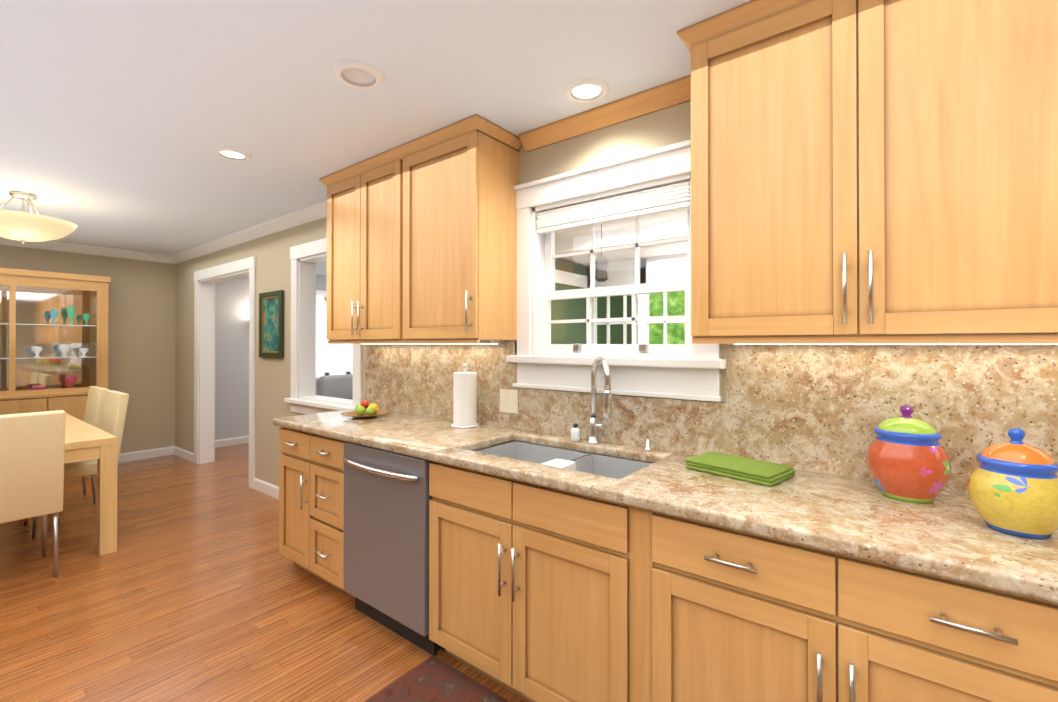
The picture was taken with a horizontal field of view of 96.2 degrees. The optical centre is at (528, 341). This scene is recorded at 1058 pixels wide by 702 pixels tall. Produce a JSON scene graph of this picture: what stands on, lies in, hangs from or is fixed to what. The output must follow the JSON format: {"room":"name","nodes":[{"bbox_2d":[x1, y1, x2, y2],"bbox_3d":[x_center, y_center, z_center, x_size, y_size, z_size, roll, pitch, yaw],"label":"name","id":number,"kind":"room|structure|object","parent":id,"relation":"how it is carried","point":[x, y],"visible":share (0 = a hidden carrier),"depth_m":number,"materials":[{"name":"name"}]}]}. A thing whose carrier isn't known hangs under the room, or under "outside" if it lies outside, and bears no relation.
{"room":"kitchen","nodes":[
{"label":"kitchen","id":0,"kind":"room"},
{"bbox_2d":[0,245,326,453],"bbox_3d":[-4.819,0.175,5.434,0.140,2.440,10.200,0,0,38],"label":"wall","id":1,"kind":"structure","parent":0,"point":[141,326],"depth_m":5.70,"materials":[{"name":"beige paint"}]},
{"bbox_2d":[0,237,173,263],"bbox_3d":[-6.103,-1.013,3.603,0.085,0.085,5.720,0,0,38],"label":"crown molding","id":2,"kind":"structure","parent":1,"relation":"attached to","point":[48,245],"depth_m":5.22,"materials":[{"name":"white wood"}]},
{"bbox_2d":[118,446,172,462],"bbox_3d":[-6.131,1.334,3.611,0.016,0.100,5.720,0,0,38],"label":"baseboard","id":3,"kind":"structure","parent":1,"relation":"attached to","point":[144,454],"depth_m":5.63,"materials":[{"name":"white wood"}]},
{"bbox_2d":[215,435,248,447],"bbox_3d":[-2.960,1.358,7.694,0.016,0.100,4.340,0,0,38],"label":"baseboard","id":4,"kind":"structure","parent":1,"relation":"attached to","point":[243,439],"depth_m":6.36,"materials":[{"name":"white wood"}]},
{"bbox_2d":[316,290,352,377],"bbox_3d":[-3.053,-0.092,7.610,0.120,1.380,1.320,0,0,38],"label":"window shutters","id":5,"kind":"object","parent":1,"relation":"attached to","point":[347,360],"visible":0.21,"depth_m":7.47,"materials":[{"name":"white wood"}]},
{"bbox_2d":[0,443,527,701],"bbox_3d":[-0.787,1.437,2.296,10.470,0.120,10.600,0,0,38],"label":"floor","id":6,"kind":"structure","parent":0,"point":[197,586],"depth_m":2.43,"materials":[{"name":"brown wood"}]},
{"bbox_2d":[0,396,47,414],"bbox_3d":[-5.062,0.970,4.625,0.457,0.840,0.464,0,0,38],"label":"base cabinet","id":7,"kind":"object","parent":6,"relation":"on","point":[14,404],"depth_m":4.54,"materials":[{"name":"brown wood"}]},
{"bbox_2d":[0,388,107,399],"bbox_3d":[-5.058,0.535,4.624,0.467,0.030,1.410,0,0,38],"label":"countertop","id":8,"kind":"structure","parent":7,"relation":"on","point":[59,391],"depth_m":4.69,"materials":[{"name":"brown wood"}]},
{"bbox_2d":[0,410,65,577],"bbox_3d":[-3.024,0.891,2.726,0.531,0.978,0.450,0,0,38],"label":"end chair","id":9,"kind":"object","parent":6,"relation":"on","point":[32,450],"visible":1,"depth_m":2.67,"materials":[{"name":"beige leather"}]},
{"bbox_2d":[48,392,87,420],"bbox_3d":[-4.778,0.972,4.991,0.457,0.840,0.463,0,0,38],"label":"base cabinet","id":10,"kind":"object","parent":6,"relation":"on","point":[74,405],"depth_m":4.81,"materials":[{"name":"brown wood"}]},
{"bbox_2d":[24,390,128,538],"bbox_3d":[-3.471,0.896,3.644,0.450,0.978,0.531,0,0,38],"label":"chair","id":11,"kind":"object","parent":6,"relation":"on","point":[114,413],"visible":0.33,"depth_m":3.67,"materials":[{"name":"beige leather"}]},
{"bbox_2d":[64,413,117,555],"bbox_3d":[-3.769,1.007,3.374,2.000,0.752,0.900,0,0,38],"label":"dining table","id":12,"kind":"object","parent":6,"relation":"on","point":[84,441],"visible":0.48,"depth_m":3.08,"materials":[{"name":"brown wood"}]},
{"bbox_2d":[82,386,108,503],"bbox_3d":[-3.977,0.898,4.037,0.450,0.978,0.531,0,0,38],"label":"chair","id":13,"kind":"object","parent":6,"relation":"on","point":[94,405],"visible":0.25,"depth_m":4.10,"materials":[{"name":"beige leather"}]},
{"bbox_2d":[279,428,304,569],"bbox_3d":[-1.177,0.943,2.986,0.370,0.876,0.630,0,0,38],"label":"base cabinet","id":14,"kind":"object","parent":6,"relation":"on","point":[291,444],"depth_m":2.77,"materials":[{"name":"brown wood"}]},
{"bbox_2d":[305,432,340,591],"bbox_3d":[-0.917,0.942,2.784,0.410,0.876,0.630,0,0,38],"label":"base cabinet","id":15,"kind":"object","parent":6,"relation":"on","point":[322,456],"depth_m":2.56,"materials":[{"name":"brown wood"}]},
{"bbox_2d":[316,374,352,399],"bbox_3d":[-2.237,0.944,7.002,0.970,0.920,1.950,0,0,38],"label":"sofa","id":16,"kind":"object","parent":6,"relation":"on","point":[338,386],"depth_m":6.61,"materials":[{"name":"grey fabric"}]},
{"bbox_2d":[341,436,532,661],"bbox_3d":[-0.474,0.940,2.440,0.710,0.876,0.630,0,0,38],"label":"base cabinet","id":17,"kind":"object","parent":6,"relation":"on","point":[427,572],"depth_m":2.03,"materials":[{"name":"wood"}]},
{"bbox_2d":[343,441,436,655],"bbox_3d":[-0.526,0.942,2.426,0.631,0.871,0.659,0,0,38],"label":"dishwasher","id":18,"kind":"object","parent":17,"relation":"in","point":[386,492],"depth_m":2.17,"materials":[{"name":"grey metal"}]},
{"bbox_2d":[365,656,509,701],"bbox_3d":[0.260,1.365,1.019,2.350,0.009,0.825,0,0,38],"label":"area rug","id":19,"kind":"object","parent":6,"relation":"on","point":[433,679],"visible":1,"depth_m":1.86,"materials":[{"name":"brown fabric"}]},
{"bbox_2d":[605,504,1057,701],"bbox_3d":[0.888,0.934,1.390,1.125,0.876,0.618,0,0,38],"label":"base cabinet","id":20,"kind":"object","parent":6,"relation":"on","point":[694,612],"depth_m":1.19,"materials":[{"name":"brown wood"}]},
{"bbox_2d":[273,408,1057,607],"bbox_3d":[0.359,0.478,1.772,4.330,0.040,0.628,0,0,38],"label":"countertop","id":21,"kind":"structure","parent":20,"relation":"on","point":[945,538],"depth_m":1.33,"materials":[{"name":"beige stone"}]},
{"bbox_2d":[341,400,388,417],"bbox_3d":[-1.012,0.415,2.933,0.280,0.099,0.280,0,0,38],"label":"fruit plate","id":22,"kind":"object","parent":21,"relation":"on","point":[364,409],"visible":1,"depth_m":2.91,"materials":[{"name":"brown wood"}]},
{"bbox_2d":[451,363,478,428],"bbox_3d":[-0.348,0.292,2.582,0.150,0.341,0.150,0,0,38],"label":"paper towel","id":23,"kind":"object","parent":21,"relation":"on","point":[464,399],"visible":1,"depth_m":2.53,"materials":[{"name":"white paper"}]},
{"bbox_2d":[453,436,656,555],"bbox_3d":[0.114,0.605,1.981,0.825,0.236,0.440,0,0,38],"label":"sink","id":24,"kind":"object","parent":21,"relation":"in","point":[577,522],"depth_m":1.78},
{"bbox_2d":[571,423,579,441],"bbox_3d":[0.215,0.421,2.189,0.044,0.078,0.043,0,0,38],"label":"bottle","id":25,"kind":"object","parent":21,"relation":"on","point":[575,431],"depth_m":2.17,"materials":[{"name":"white plastic"}]},
{"bbox_2d":[573,356,652,451],"bbox_3d":[0.334,0.263,2.057,0.373,0.392,0.144,0,0,38],"label":"faucet","id":26,"kind":"object","parent":21,"relation":"on","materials":[{"name":"silver metal"}]},
{"bbox_2d":[685,452,794,486],"bbox_3d":[0.731,0.440,1.655,0.192,0.034,0.300,0,0,-40],"label":"towel","id":27,"kind":"object","parent":21,"relation":"on","point":[766,473],"visible":0.98,"depth_m":1.60,"materials":[{"name":"green fabric"}]},
{"bbox_2d":[866,405,950,502],"bbox_3d":[1.109,0.321,1.393,0.196,0.269,0.196,0,0,38],"label":"jar","id":28,"kind":"object","parent":21,"relation":"on","point":[907,458],"visible":1,"depth_m":1.33,"materials":[{"name":"orange ceramic"}]},
{"bbox_2d":[967,428,1057,538],"bbox_3d":[1.173,0.331,1.141,0.176,0.246,0.176,0,0,38],"label":"jar","id":29,"kind":"object","parent":21,"relation":"on","point":[1012,486],"visible":1,"depth_m":1.09,"materials":[{"name":"yellow ceramic"}]},
{"bbox_2d":[0,0,750,274],"bbox_3d":[-0.787,-1.123,2.311,10.470,0.120,10.600,0,0,38],"label":"ceiling","id":30,"kind":"structure","parent":0,"point":[120,120],"depth_m":1.99,"materials":[{"name":"white paint"}]},
{"bbox_2d":[0,191,77,243],"bbox_3d":[-3.629,-0.877,3.402,0.570,0.358,0.570,0,0,38],"label":"ceiling light","id":31,"kind":"object","parent":30,"relation":"attached to","point":[22,227],"visible":1,"depth_m":3.33,"materials":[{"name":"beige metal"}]},
{"bbox_2d":[212,147,251,161],"bbox_3d":[-1.679,-1.055,2.687,0.196,0.012,0.196,0,0,38],"label":"recessed light","id":32,"kind":"object","parent":30,"relation":"in","point":[232,154],"visible":0.98,"depth_m":2.68,"materials":[{"name":"grey"}]},
{"bbox_2d":[332,60,383,89],"bbox_3d":[-0.681,-1.059,1.900,0.196,0.012,0.196,0,0,38],"label":"recessed light","id":33,"kind":"object","parent":30,"relation":"in","point":[359,75],"visible":1,"depth_m":1.89,"materials":[{"name":"white"}]},
{"bbox_2d":[563,78,609,103],"bbox_3d":[0.244,-1.059,2.016,0.196,0.012,0.196,0,0,38],"label":"recessed light","id":34,"kind":"object","parent":30,"relation":"in","point":[586,90],"visible":0.96,"depth_m":2.00,"materials":[{"name":"grey"}]},
{"bbox_2d":[175,101,825,486],"bbox_3d":[-0.363,0.160,2.848,10.070,2.440,0.140,0,0,38],"label":"wall","id":35,"kind":"structure","parent":0,"point":[651,131],"depth_m":4.19,"materials":[{"name":"beige paint"}]},
{"bbox_2d":[173,446,193,462],"bbox_3d":[-4.092,1.346,5.638,0.690,0.100,0.016,0,0,38],"label":"baseboard","id":36,"kind":"structure","parent":35,"relation":"attached to","point":[177,451],"depth_m":5.64,"materials":[{"name":"white wood"}]},
{"bbox_2d":[194,256,255,487],"bbox_3d":[-3.159,0.297,5.019,1.580,2.190,0.188,0,0,38],"label":"door frame","id":37,"kind":"structure","parent":35,"relation":"attached to","point":[204,370],"depth_m":5.38,"materials":[{"name":"white wood"}]},
{"bbox_2d":[169,200,326,263],"bbox_3d":[-2.743,-1.008,4.560,4.040,0.085,0.085,0,0,38],"label":"crown molding","id":38,"kind":"structure","parent":35,"relation":"attached to","point":[314,212],"depth_m":4.36,"materials":[{"name":"white wood"}]},
{"bbox_2d":[253,478,278,499],"bbox_3d":[-1.868,1.336,3.912,1.840,0.100,0.016,0,0,38],"label":"baseboard","id":39,"kind":"structure","parent":35,"relation":"attached to","point":[269,489],"depth_m":4.30,"materials":[{"name":"white wood"}]},
{"bbox_2d":[259,290,283,357],"bbox_3d":[-2.313,-0.147,4.253,0.430,0.590,0.030,0,0,38],"label":"picture frame","id":40,"kind":"object","parent":35,"relation":"attached to","point":[271,324],"visible":1,"depth_m":4.24,"materials":[{"name":"green metal"}]},
{"bbox_2d":[284,238,361,413],"bbox_3d":[-1.572,-0.102,3.763,1.090,1.395,0.220,0,0,38],"label":"window frame","id":41,"kind":"structure","parent":35,"relation":"attached to","point":[304,399],"depth_m":3.98,"materials":[{"name":"white wood"}]},
{"bbox_2d":[323,143,406,341],"bbox_3d":[-0.883,-0.531,2.957,0.850,1.056,0.328,0,0,38],"label":"upper cabinet","id":42,"kind":"object","parent":35,"relation":"attached to","point":[366,285],"depth_m":2.81,"materials":[{"name":"brown wood"}]},
{"bbox_2d":[407,114,521,341],"bbox_3d":[-0.405,-0.533,2.586,0.640,1.056,0.328,0,0,38],"label":"upper cabinet","id":43,"kind":"object","parent":35,"relation":"attached to","point":[421,239],"depth_m":2.40,"materials":[{"name":"brown wood"}]},
{"bbox_2d":[480,340,500,343],"bbox_3d":[-0.645,0.008,2.853,1.190,0.022,0.080,0,0,38],"label":"under-cabinet light","id":44,"kind":"object","parent":43,"relation":"attached to","point":[490,341],"depth_m":2.48,"materials":[{"name":"white"}]},
{"bbox_2d":[500,389,517,413],"bbox_3d":[-0.109,0.321,2.527,0.125,0.125,0.010,0,0,38],"label":"electrical outlet plate","id":45,"kind":"object","parent":35,"relation":"attached to","point":[508,401],"visible":1,"depth_m":2.52,"materials":[{"name":"beige plastic"}]},
{"bbox_2d":[518,74,690,151],"bbox_3d":[0.332,-1.029,2.183,0.923,0.070,0.070,0,0,38],"label":"crown molding","id":46,"kind":"structure","parent":35,"relation":"attached to","point":[658,98],"depth_m":2.14,"materials":[{"name":"brown wood"}]},
{"bbox_2d":[506,139,725,401],"bbox_3d":[0.373,-0.287,2.238,1.095,1.057,0.205,0,0,38],"label":"kitchen window","id":47,"kind":"structure","parent":35,"relation":"in","point":[635,206],"depth_m":2.21,"materials":[{"name":"white wood"}]},
{"bbox_2d":[365,340,1057,491],"bbox_3d":[0.558,0.227,2.029,4.330,0.470,0.020,0,0,38],"label":"backsplash","id":48,"kind":"structure","parent":35,"relation":"attached to","point":[818,408],"depth_m":1.69,"materials":[{"name":"beige stone"}]},
{"bbox_2d":[685,0,1057,343],"bbox_3d":[1.062,-0.540,1.447,1.030,1.056,0.328,0,0,38],"label":"upper cabinet","id":49,"kind":"object","parent":35,"relation":"attached to","point":[874,171],"depth_m":1.32,"materials":[{"name":"brown wood"}]},
{"bbox_2d":[746,344,1057,344],"bbox_3d":[1.442,-0.001,1.232,1.732,0.022,0.080,0,0,38],"label":"under-cabinet light","id":50,"kind":"object","parent":49,"relation":"attached to","point":[746,344],"depth_m":1.44,"materials":[{"name":"white"}]},
{"bbox_2d":[551,258,637,343],"bbox_3d":[0.270,-0.057,5.194,0.175,2.900,4.340,0,0,38],"label":"wall","id":51,"kind":"structure","parent":0,"point":[574,327],"depth_m":5.44,"materials":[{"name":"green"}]},
{"bbox_3d":[1.605,1.442,3.199,4.400,0.119,2.840,0,0,38],"label":"porch deck","id":52,"kind":"object","parent":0,"visible":0},
{"bbox_2d":[586,253,687,343],"bbox_3d":[2.439,0.238,4.280,4.400,2.300,0.080,0,0,38],"label":"frames","id":53,"kind":"object","parent":52,"relation":"on","point":[625,272],"depth_m":5.17,"materials":[{"name":"white wood"}]},
{"bbox_2d":[555,210,687,264],"bbox_3d":[1.605,-0.908,3.212,4.400,0.220,2.840,0,0,38],"label":"porch roof","id":54,"kind":"structure","parent":53,"relation":"on","point":[560,245],"depth_m":3.96,"materials":[{"name":"white"}]},
{"bbox_2d":[595,224,607,281],"bbox_3d":[0.542,-0.681,3.555,0.110,0.470,0.110,0,0,38],"label":"hanging lantern","id":55,"kind":"object","parent":54,"relation":"hanging from","point":[600,263],"depth_m":3.52,"materials":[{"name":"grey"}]},
{"label":"outside","id":56,"kind":"structure","parent":0,"visible":0},
{"bbox_2d":[316,300,352,372],"bbox_3d":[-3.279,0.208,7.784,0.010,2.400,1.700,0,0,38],"label":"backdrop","id":57,"kind":"structure","parent":56,"point":[320,305],"depth_m":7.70,"materials":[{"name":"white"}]},
{"bbox_2d":[649,291,684,343],"bbox_3d":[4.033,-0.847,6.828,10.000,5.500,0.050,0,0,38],"label":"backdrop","id":58,"kind":"structure","parent":56,"point":[654,299],"depth_m":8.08,"materials":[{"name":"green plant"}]}
]}

